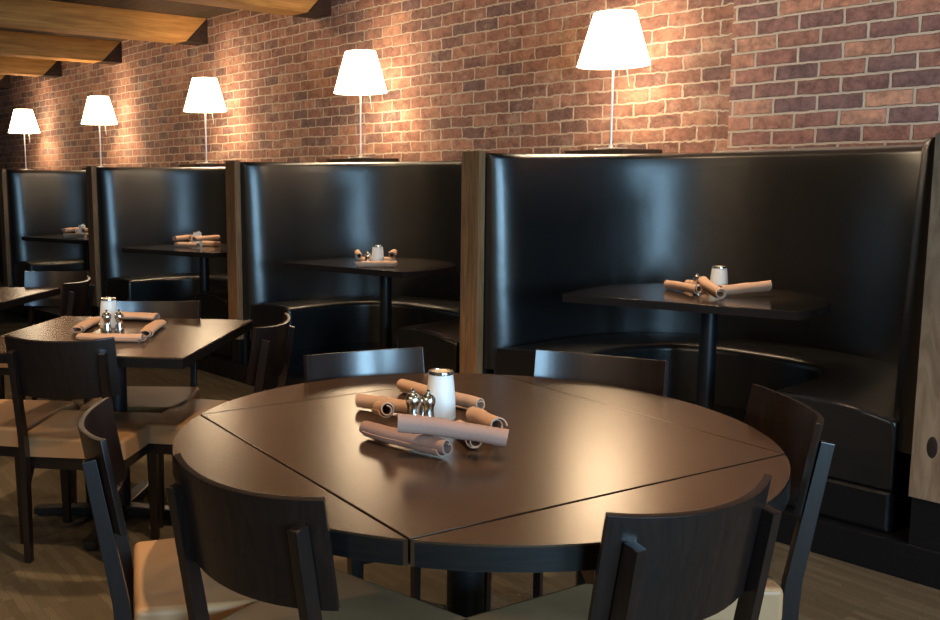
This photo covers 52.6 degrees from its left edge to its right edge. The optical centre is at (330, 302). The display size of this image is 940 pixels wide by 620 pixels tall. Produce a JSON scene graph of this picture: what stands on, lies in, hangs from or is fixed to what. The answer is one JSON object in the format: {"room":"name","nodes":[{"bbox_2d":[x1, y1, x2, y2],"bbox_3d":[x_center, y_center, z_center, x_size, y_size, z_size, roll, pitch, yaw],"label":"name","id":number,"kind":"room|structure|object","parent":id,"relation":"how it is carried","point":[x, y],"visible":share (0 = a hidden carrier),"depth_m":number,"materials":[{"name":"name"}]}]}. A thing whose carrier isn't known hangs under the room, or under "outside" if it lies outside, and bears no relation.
{"room":"restaurant","nodes":[
{"label":"restaurant","id":0,"kind":"room"},
{"bbox_2d":[0,0,238,40],"bbox_3d":[-3.643,-2.283,5.422,8.600,0.140,20.600,-6,10,-38],"label":"ceiling","id":1,"kind":"structure","parent":0,"point":[156,6],"depth_m":8.27,"materials":[{"name":"brown wood"}]},
{"bbox_2d":[0,75,10,88],"bbox_3d":[-7.546,-2.727,10.461,7.898,0.225,0.210,-6,10,-38],"label":"ceiling beam","id":2,"kind":"structure","parent":1,"relation":"attached to","point":[5,83],"depth_m":12.78,"materials":[{"name":"brown wood"}]},
{"bbox_2d":[0,56,61,77],"bbox_3d":[-6.455,-2.556,9.103,7.898,0.225,0.210,-6,10,-38],"label":"ceiling beam","id":3,"kind":"structure","parent":1,"relation":"attached to","point":[16,66],"depth_m":11.23,"materials":[{"name":"brown wood"}]},
{"bbox_2d":[0,30,121,64],"bbox_3d":[-5.429,-2.396,7.827,7.898,0.225,0.210,-6,10,-38],"label":"ceiling beam","id":4,"kind":"structure","parent":1,"relation":"attached to","point":[12,44],"depth_m":9.76,"materials":[{"name":"brown wood"}]},
{"bbox_2d":[0,0,207,45],"bbox_3d":[-4.310,-2.222,6.435,7.898,0.225,0.210,-6,10,-38],"label":"ceiling beam","id":5,"kind":"structure","parent":1,"relation":"attached to","point":[36,15],"depth_m":8.14,"materials":[{"name":"brown wood"}]},
{"bbox_2d":[168,0,330,18],"bbox_3d":[-3.150,-2.041,4.992,7.898,0.225,0.210,-6,10,-38],"label":"ceiling beam","id":6,"kind":"structure","parent":1,"relation":"attached to","point":[313,9],"depth_m":7.11,"materials":[{"name":"brown wood"}]},
{"bbox_2d":[0,0,733,170],"bbox_3d":[-2.302,-1.582,10.585,0.250,3.100,14.400,-6,10,-38],"label":"wall","id":7,"kind":"structure","parent":0,"point":[489,76],"depth_m":6.80,"materials":[{"name":"brick"}]},
{"bbox_2d":[0,311,939,619],"bbox_3d":[-3.620,0.671,5.812,8.600,0.100,20.600,-6,10,-38],"label":"floor","id":8,"kind":"structure","parent":0,"point":[64,580],"depth_m":3.22,"materials":[{"name":"wood"}]},
{"bbox_2d":[0,287,60,309],"bbox_3d":[-2.053,0.334,5.018,0.883,0.749,0.883,1,8,11],"label":"square table","id":9,"kind":"object","parent":8,"relation":"on","point":[9,296],"visible":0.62,"depth_m":5.06,"materials":[{"name":"laminate"}]},
{"bbox_2d":[0,399,76,543],"bbox_3d":[-1.329,0.465,3.694,0.506,0.824,0.438,1,8,11],"label":"dining chair","id":10,"kind":"object","parent":8,"relation":"on","point":[36,411],"visible":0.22,"depth_m":3.58,"materials":[{"name":"brown wood"}]},
{"bbox_2d":[0,271,88,400],"bbox_3d":[-1.639,0.242,5.404,0.438,0.824,0.506,0,8,4],"label":"dining chair","id":11,"kind":"object","parent":8,"relation":"on","point":[42,279],"visible":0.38,"depth_m":5.58,"materials":[{"name":"brown wood"}]},
{"bbox_2d":[0,276,94,403],"bbox_3d":[-1.567,0.279,5.120,0.506,0.824,0.438,0,8,3],"label":"dining chair","id":12,"kind":"object","parent":8,"relation":"on","point":[77,297],"visible":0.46,"depth_m":4.96,"materials":[{"name":"brown wood"}]},
{"bbox_2d":[4,335,164,562],"bbox_3d":[-0.895,0.496,3.435,0.438,0.824,0.506,1,8,8],"label":"dining chair","id":13,"kind":"object","parent":8,"relation":"on","point":[80,369],"visible":0.85,"depth_m":3.25,"materials":[{"name":"brown wood"}]},
{"bbox_2d":[0,316,252,550],"bbox_3d":[-0.850,0.494,3.734,0.883,0.749,0.883,1,8,11],"label":"square table","id":14,"kind":"object","parent":8,"relation":"on","point":[180,343],"visible":0.62,"depth_m":3.69,"materials":[{"name":"laminate"}]},
{"bbox_2d":[71,317,99,333],"bbox_3d":[-1.004,0.089,3.826,0.069,0.032,0.285,0,8,2],"label":"roll","id":15,"kind":"object","parent":14,"relation":"on","point":[82,326],"visible":0.99,"depth_m":3.77,"materials":[{"name":"beige fabric"}]},
{"bbox_2d":[102,310,111,331],"bbox_3d":[-0.898,0.070,3.745,0.038,0.088,0.038,-7,10,-42],"label":"shaker","id":16,"kind":"object","parent":14,"relation":"on","point":[106,316],"visible":1,"depth_m":3.73,"materials":[{"name":"silver metal"}]},
{"bbox_2d":[100,297,116,327],"bbox_3d":[-0.915,0.039,3.852,0.076,0.121,0.076,3,8,26],"label":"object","id":17,"kind":"object","parent":14,"relation":"on","point":[107,303],"visible":0.73,"depth_m":3.83,"materials":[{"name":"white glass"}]},
{"bbox_2d":[76,333,146,341],"bbox_3d":[-0.829,0.130,3.517,0.267,0.031,0.067,1,8,11],"label":"roll","id":18,"kind":"object","parent":14,"relation":"on","point":[119,337],"visible":0.82,"depth_m":3.50,"materials":[{"name":"beige fabric"}]},
{"bbox_2d":[114,309,123,331],"bbox_3d":[-0.851,0.069,3.754,0.038,0.088,0.038,2,8,16],"label":"shaker","id":19,"kind":"object","parent":14,"relation":"on","point":[118,316],"visible":1,"depth_m":3.74,"materials":[{"name":"silver metal"}]},
{"bbox_2d":[122,312,159,320],"bbox_3d":[-0.865,0.056,4.042,0.256,0.033,0.089,1,8,11],"label":"roll","id":20,"kind":"object","parent":14,"relation":"on","point":[127,315],"visible":0.56,"depth_m":4.01,"materials":[{"name":"beige fabric"}]},
{"bbox_2d":[139,320,165,337],"bbox_3d":[-0.714,0.100,3.728,0.071,0.032,0.304,0,8,2],"label":"roll","id":21,"kind":"object","parent":14,"relation":"on","point":[151,328],"visible":0.93,"depth_m":3.68,"materials":[{"name":"beige fabric"}]},
{"bbox_2d":[80,301,200,502],"bbox_3d":[-0.780,0.423,3.980,0.438,0.824,0.506,0,8,3],"label":"dining chair","id":22,"kind":"object","parent":8,"relation":"on","point":[148,399],"visible":0.34,"depth_m":4.06,"materials":[{"name":"brown wood"}]},
{"bbox_2d":[78,397,257,619],"bbox_3d":[-0.313,0.656,2.188,0.506,0.824,0.438,-2,8,-12],"label":"dining chair","id":23,"kind":"object","parent":8,"relation":"on","point":[155,591],"visible":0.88,"depth_m":2.00,"materials":[{"name":"brown wood"}]},
{"bbox_2d":[146,313,294,539],"bbox_3d":[-0.411,0.466,3.631,0.506,0.824,0.438,1,8,13],"label":"dining chair","id":24,"kind":"object","parent":8,"relation":"on","point":[271,346],"visible":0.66,"depth_m":3.49,"materials":[{"name":"brown wood"}]},
{"bbox_2d":[166,453,467,619],"bbox_3d":[-0.020,0.695,1.871,0.438,0.824,0.506,6,10,42],"label":"dining chair","id":25,"kind":"object","parent":8,"relation":"on","point":[275,551],"visible":1,"depth_m":1.65,"materials":[{"name":"brown wood"}]},
{"bbox_2d":[303,347,491,606],"bbox_3d":[0.172,0.579,2.744,0.438,0.824,0.506,-3,8,-19],"label":"dining chair","id":26,"kind":"object","parent":8,"relation":"on","point":[317,367],"visible":0.21,"depth_m":2.92,"materials":[{"name":"brown wood"}]},
{"bbox_2d":[0,275,939,589],"bbox_3d":[-1.934,0.120,9.032,1.390,0.125,17.600,-6,10,-38],"label":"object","id":27,"kind":"structure","parent":8,"relation":"on","point":[891,553],"depth_m":3.27,"materials":[{"name":"black paint"}]},
{"bbox_2d":[0,218,3,274],"bbox_3d":[-3.824,-1.013,12.011,0.452,1.372,1.800,-6,10,-38],"label":"wall","id":28,"kind":"structure","parent":27,"relation":"on","point":[1,255],"depth_m":12.38,"materials":[{"name":"brown wood"}]},
{"bbox_2d":[7,170,93,316],"bbox_3d":[-2.180,-0.637,9.174,1.228,1.341,1.999,-6,10,-38],"label":"bench","id":29,"kind":"object","parent":27,"relation":"on","point":[41,202],"visible":0.23,"depth_m":9.64,"materials":[{"name":"black leather"}]},
{"bbox_2d":[21,235,89,269],"bbox_3d":[-2.287,-0.268,8.786,1.008,0.715,0.740,6,10,40],"label":"table","id":30,"kind":"object","parent":27,"relation":"on","point":[43,238],"visible":0.23,"depth_m":8.62,"materials":[{"name":"black laminate"}]},
{"bbox_2d":[63,233,84,237],"bbox_3d":[-2.324,-0.609,8.461,0.236,0.042,0.044,3,8,25],"label":"roll","id":31,"kind":"object","parent":30,"relation":"on","point":[65,235],"visible":1,"depth_m":8.45,"materials":[{"name":"beige fabric"}]},
{"bbox_2d":[78,224,86,237],"bbox_3d":[-2.277,-0.660,8.555,0.076,0.121,0.076,-1,8,-4],"label":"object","id":32,"kind":"object","parent":30,"relation":"on","point":[80,226],"visible":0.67,"depth_m":8.52,"materials":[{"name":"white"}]},
{"bbox_3d":[-2.246,-0.632,8.659,0.259,0.039,0.050,2,8,19],"label":"roll","id":33,"kind":"object","parent":30,"relation":"on","visible":0},
{"bbox_2d":[61,227,77,232],"bbox_3d":[-2.388,-0.673,8.591,0.045,0.041,0.240,3,8,23],"label":"roll","id":34,"kind":"object","parent":33,"relation":"on","point":[65,230],"visible":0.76,"depth_m":8.54,"materials":[{"name":"beige fabric"}]},
{"bbox_2d":[97,167,231,358],"bbox_3d":[-0.830,-0.426,7.495,1.228,1.341,2.069,-6,10,-38],"label":"bench","id":35,"kind":"object","parent":27,"relation":"on","point":[138,206],"visible":0.39,"depth_m":8.01,"materials":[{"name":"black leather"}]},
{"bbox_2d":[122,244,226,291],"bbox_3d":[-0.986,-0.073,7.225,1.008,0.715,0.740,5,9,37],"label":"table","id":36,"kind":"object","parent":27,"relation":"on","point":[204,253],"visible":0.43,"depth_m":7.07,"materials":[{"name":"black laminate"}]},
{"bbox_2d":[174,242,199,247],"bbox_3d":[-1.103,-0.446,7.150,0.254,0.039,0.045,6,10,38],"label":"roll","id":37,"kind":"object","parent":36,"relation":"on","point":[177,244],"visible":1,"depth_m":7.13,"materials":[{"name":"beige fabric"}]},
{"bbox_2d":[193,231,202,246],"bbox_3d":[-1.033,-0.495,7.229,0.076,0.121,0.076,3,8,27],"label":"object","id":38,"kind":"object","parent":36,"relation":"on","point":[195,233],"visible":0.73,"depth_m":7.20,"materials":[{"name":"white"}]},
{"bbox_2d":[192,241,220,245],"bbox_3d":[-0.978,-0.466,7.323,0.265,0.041,0.044,4,9,32],"label":"roll","id":39,"kind":"object","parent":36,"relation":"on","point":[204,243],"visible":0.65,"depth_m":7.28,"materials":[{"name":"beige fabric"}]},
{"bbox_2d":[172,235,192,240],"bbox_3d":[-1.129,-0.510,7.292,0.046,0.041,0.254,5,9,35],"label":"roll","id":40,"kind":"object","parent":39,"relation":"on","point":[182,237],"visible":0.77,"depth_m":7.23,"materials":[{"name":"beige fabric"}]},
{"bbox_2d":[192,235,219,240],"bbox_3d":[-0.957,-0.498,7.181,0.046,0.039,0.265,5,10,38],"label":"roll","id":41,"kind":"object","parent":39,"relation":"on","point":[211,237],"visible":1,"depth_m":7.15,"materials":[{"name":"beige fabric"}]},
{"bbox_2d":[241,160,461,373],"bbox_3d":[0.523,-0.215,5.811,1.228,1.341,2.009,-6,10,-38],"label":"bench","id":42,"kind":"object","parent":27,"relation":"on","point":[292,211],"visible":0.5,"depth_m":6.29,"materials":[{"name":"black leather"}]},
{"bbox_2d":[284,257,455,348],"bbox_3d":[0.326,0.108,5.775,1.008,0.715,0.740,7,10,44],"label":"table","id":43,"kind":"object","parent":27,"relation":"on","point":[406,267],"visible":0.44,"depth_m":5.67,"materials":[{"name":"black laminate"}]},
{"bbox_2d":[364,251,370,260],"bbox_3d":[0.217,-0.264,5.529,0.038,0.088,0.038,-1,8,-8],"label":"shaker","id":44,"kind":"object","parent":43,"relation":"on","point":[367,255],"visible":0.7,"depth_m":5.52,"materials":[{"name":"silver metal"}]},
{"bbox_2d":[355,261,397,266],"bbox_3d":[0.262,-0.227,5.434,0.251,0.039,0.045,0,8,2],"label":"roll","id":45,"kind":"object","parent":43,"relation":"on","point":[357,263],"visible":1,"depth_m":5.42,"materials":[{"name":"beige fabric"}]},
{"bbox_2d":[354,249,362,258],"bbox_3d":[0.163,-0.288,5.542,0.045,0.041,0.255,0,8,0],"label":"roll","id":46,"kind":"object","parent":45,"relation":"on","point":[358,255],"visible":1,"depth_m":5.47,"materials":[{"name":"beige fabric"}]},
{"bbox_2d":[389,249,397,258],"bbox_3d":[0.366,-0.292,5.535,0.043,0.042,0.241,0,8,7],"label":"roll","id":47,"kind":"object","parent":45,"relation":"on","point":[393,251],"visible":1,"depth_m":5.47,"materials":[{"name":"beige fabric"}]},
{"bbox_2d":[357,257,396,260],"bbox_3d":[0.277,-0.259,5.647,0.240,0.044,0.047,0,8,2],"label":"roll","id":48,"kind":"object","parent":43,"relation":"on","point":[362,258],"visible":0.23,"depth_m":5.63,"materials":[{"name":"beige fabric"}]},
{"bbox_2d":[371,245,383,260],"bbox_3d":[0.277,-0.283,5.537,0.076,0.121,0.076,6,10,38],"label":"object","id":49,"kind":"object","parent":43,"relation":"on","point":[377,250],"visible":0.8,"depth_m":5.51,"materials":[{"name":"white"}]},
{"bbox_2d":[0,133,939,551],"bbox_3d":[-0.166,-0.344,6.717,1.389,1.372,10.292,-6,10,-38],"label":"partition","id":50,"kind":"structure","parent":27,"relation":"on","point":[924,482],"depth_m":4.52,"materials":[{"name":"brown wood"}]},
{"bbox_2d":[8,109,39,169],"bbox_3d":[-3.872,-2.059,11.816,0.384,0.754,0.384,-6,10,-38],"label":"table lamp","id":51,"kind":"object","parent":50,"relation":"on","point":[23,120],"visible":0.9,"depth_m":11.67,"materials":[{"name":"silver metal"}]},
{"bbox_2d":[81,96,117,166],"bbox_3d":[-2.500,-1.845,10.110,0.384,0.754,0.384,-6,10,-38],"label":"table lamp","id":52,"kind":"object","parent":50,"relation":"on","point":[98,110],"visible":0.88,"depth_m":9.96,"materials":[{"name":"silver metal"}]},
{"bbox_2d":[179,164,224,166],"bbox_3d":[-1.139,-1.255,8.560,0.370,0.032,0.380,-6,10,-38],"label":"shelf","id":53,"kind":"object","parent":50,"relation":"attached to","point":[180,165],"depth_m":8.40,"materials":[{"name":"brown wood"}]},
{"bbox_2d":[184,77,226,163],"bbox_3d":[-1.128,-1.631,8.403,0.384,0.754,0.384,-6,10,-38],"label":"table lamp","id":54,"kind":"object","parent":50,"relation":"on","point":[204,94],"visible":0.98,"depth_m":8.25,"materials":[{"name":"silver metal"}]},
{"bbox_2d":[334,50,386,157],"bbox_3d":[0.213,-1.422,6.736,0.384,0.754,0.384,-6,10,-38],"label":"table lamp","id":55,"kind":"object","parent":50,"relation":"on","point":[360,73],"visible":0.91,"depth_m":6.58,"materials":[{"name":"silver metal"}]},
{"bbox_2d":[327,158,398,161],"bbox_3d":[0.233,-1.041,6.854,0.370,0.032,0.380,-6,10,-38],"label":"shelf","id":56,"kind":"object","parent":50,"relation":"attached to","point":[345,159],"depth_m":6.71,"materials":[{"name":"brown wood"}]},
{"bbox_2d":[564,149,661,153],"bbox_3d":[1.567,-0.833,5.194,0.370,0.032,0.380,-6,10,-38],"label":"shelf","id":57,"kind":"object","parent":50,"relation":"attached to","point":[599,151],"depth_m":5.05,"materials":[{"name":"brown wood"}]},
{"bbox_2d":[577,9,650,149],"bbox_3d":[1.535,-1.204,5.093,0.384,0.728,0.384,-6,10,-38],"label":"table lamp","id":58,"kind":"object","parent":50,"relation":"on","point":[614,39],"visible":0.94,"depth_m":4.95,"materials":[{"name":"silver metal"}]},
{"bbox_2d":[713,144,923,152],"bbox_3d":[2.675,-0.696,4.159,0.060,0.020,2.050,-6,10,-38],"label":"trim","id":59,"kind":"structure","parent":50,"relation":"on","point":[917,145],"depth_m":4.50,"materials":[{"name":"brown wood"}]},
{"bbox_2d":[484,137,934,532],"bbox_3d":[1.826,-0.012,4.190,1.228,1.341,1.909,-6,10,-38],"label":"bench","id":60,"kind":"object","parent":27,"relation":"on","point":[848,228],"visible":0.65,"depth_m":4.49,"materials":[{"name":"black leather"}]},
{"bbox_2d":[172,373,790,617],"bbox_3d":[0.326,0.678,2.265,1.380,0.749,1.380,2,8,16],"label":"round table","id":61,"kind":"object","parent":8,"relation":"on","point":[574,453],"visible":0.74,"depth_m":1.97,"materials":[{"name":"laminate"}]},
{"bbox_2d":[371,401,393,417],"bbox_3d":[0.122,0.252,2.244,0.042,0.065,0.175,-1,8,-4],"label":"roll","id":62,"kind":"object","parent":61,"relation":"on","point":[385,409],"visible":1,"depth_m":2.21,"materials":[{"name":"beige fabric"}]},
{"bbox_2d":[355,393,421,414],"bbox_3d":[0.148,0.261,2.399,0.189,0.039,0.044,4,9,31],"label":"roll","id":63,"kind":"object","parent":61,"relation":"on","point":[361,400],"visible":0.57,"depth_m":2.40,"materials":[{"name":"beige fabric"}]},
{"bbox_2d":[359,421,452,456],"bbox_3d":[0.161,0.302,2.088,0.046,0.040,0.255,-8,10,-43],"label":"roll","id":64,"kind":"object","parent":61,"relation":"on","point":[428,444],"visible":0.93,"depth_m":2.06,"materials":[{"name":"brown fabric"}]},
{"bbox_2d":[405,389,420,414],"bbox_3d":[0.201,0.253,2.292,0.038,0.088,0.038,0,8,0],"label":"shaker","id":65,"kind":"object","parent":61,"relation":"on","point":[412,399],"visible":0.77,"depth_m":2.28,"materials":[{"name":"silver metal"}]},
{"bbox_2d":[421,389,435,416],"bbox_3d":[0.237,0.254,2.281,0.038,0.088,0.038,1,8,8],"label":"shaker","id":66,"kind":"object","parent":61,"relation":"on","point":[428,400],"visible":0.79,"depth_m":2.27,"materials":[{"name":"silver metal"}]},
{"bbox_2d":[397,379,484,409],"bbox_3d":[0.289,0.247,2.512,0.041,0.040,0.314,-6,9,-36],"label":"roll","id":67,"kind":"object","parent":61,"relation":"on","point":[463,401],"visible":0.56,"depth_m":2.44,"materials":[{"name":"beige fabric"}]},
{"bbox_2d":[427,368,455,419],"bbox_3d":[0.275,0.229,2.345,0.076,0.121,0.076,4,9,30],"label":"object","id":68,"kind":"object","parent":61,"relation":"on","point":[440,384],"visible":0.87,"depth_m":2.31,"materials":[{"name":"white"}]},
{"bbox_2d":[397,413,508,446],"bbox_3d":[0.262,0.273,2.017,0.241,0.065,0.043,1,8,9],"label":"roll","id":69,"kind":"object","parent":61,"relation":"on","point":[407,423],"visible":1,"depth_m":2.01,"materials":[{"name":"brown fabric"}]},
{"bbox_2d":[457,420,480,447],"bbox_3d":[0.310,0.298,2.127,0.041,0.034,0.153,-2,8,-8],"label":"roll","id":70,"kind":"object","parent":61,"relation":"on","point":[472,444],"visible":0.16,"depth_m":2.07,"materials":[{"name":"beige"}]},
{"bbox_2d":[466,407,507,427],"bbox_3d":[0.365,0.276,2.218,0.043,0.052,0.175,-2,8,-13],"label":"roll","id":71,"kind":"object","parent":61,"relation":"on","point":[476,415],"visible":0.82,"depth_m":2.19,"materials":[{"name":"beige fabric"}]},
{"bbox_2d":[484,349,668,611],"bbox_3d":[0.700,0.585,2.666,0.438,0.824,0.506,4,9,30],"label":"dining chair","id":72,"kind":"object","parent":8,"relation":"on","point":[639,374],"visible":0.27,"depth_m":2.81,"materials":[{"name":"brown wood"}]},
{"bbox_2d":[466,474,781,619],"bbox_3d":[0.512,0.703,1.780,0.438,0.824,0.506,-5,9,-29],"label":"dining chair","id":73,"kind":"object","parent":8,"relation":"on","point":[695,564],"visible":1,"depth_m":1.52,"materials":[{"name":"brown wood"}]},
{"bbox_2d":[562,284,830,410],"bbox_3d":[1.640,0.313,4.138,1.008,0.715,0.740,6,10,38],"label":"table","id":74,"kind":"object","parent":8,"relation":"on","point":[773,304],"visible":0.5,"depth_m":3.98,"materials":[{"name":"black laminate"}]},
{"bbox_2d":[664,280,702,293],"bbox_3d":[1.554,-0.072,4.128,0.049,0.043,0.285,-2,6,-8],"label":"roll","id":75,"kind":"object","parent":74,"relation":"on","point":[668,284],"visible":1,"depth_m":4.11,"materials":[{"name":"beige fabric"}]},
{"bbox_2d":[684,280,693,283],"bbox_3d":[1.691,-0.079,4.225,0.047,0.040,0.206,-6,9,-35],"label":"roll","id":76,"kind":"object","parent":74,"relation":"on","point":[686,281],"visible":0.09,"depth_m":4.28,"materials":[{"name":"beige fabric"}]},
{"bbox_2d":[693,273,701,292],"bbox_3d":[1.608,-0.088,4.105,0.038,0.088,0.038,-5,9,-33],"label":"shaker","id":77,"kind":"object","parent":74,"relation":"on","point":[697,276],"visible":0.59,"depth_m":4.09,"materials":[{"name":"silver metal"}]},
{"bbox_2d":[698,276,725,298],"bbox_3d":[1.610,-0.065,3.962,0.048,0.075,0.226,0,8,3],"label":"roll","id":78,"kind":"object","parent":74,"relation":"on","point":[712,289],"visible":1,"depth_m":3.92,"materials":[{"name":"beige fabric"}]},
{"bbox_2d":[710,265,727,285],"bbox_3d":[1.690,-0.101,4.073,0.076,0.121,0.076,4,9,31],"label":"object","id":79,"kind":"object","parent":74,"relation":"on","point":[719,275],"visible":0.77,"depth_m":4.04,"materials":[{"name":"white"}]},
{"bbox_2d":[719,280,771,294],"bbox_3d":[1.764,-0.064,3.976,0.207,0.067,0.051,1,8,8],"label":"roll","id":80,"kind":"object","parent":74,"relation":"on","point":[761,286],"visible":0.95,"depth_m":3.96,"materials":[{"name":"beige fabric"}]},
{"bbox_2d":[575,384,834,619],"bbox_3d":[0.868,0.637,2.255,0.506,0.824,0.438,0,8,5],"label":"dining chair","id":81,"kind":"object","parent":8,"relation":"on","point":[793,425],"visible":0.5,"depth_m":2.07,"materials":[{"name":"brown wood"}]},
{"bbox_2d":[727,0,939,149],"bbox_3d":[4.119,-0.580,2.595,0.254,3.100,6.200,-6,10,-38],"label":"wall pier","id":82,"kind":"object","parent":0,"point":[805,73],"visible":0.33,"depth_m":4.48,"materials":[{"name":"brick"}]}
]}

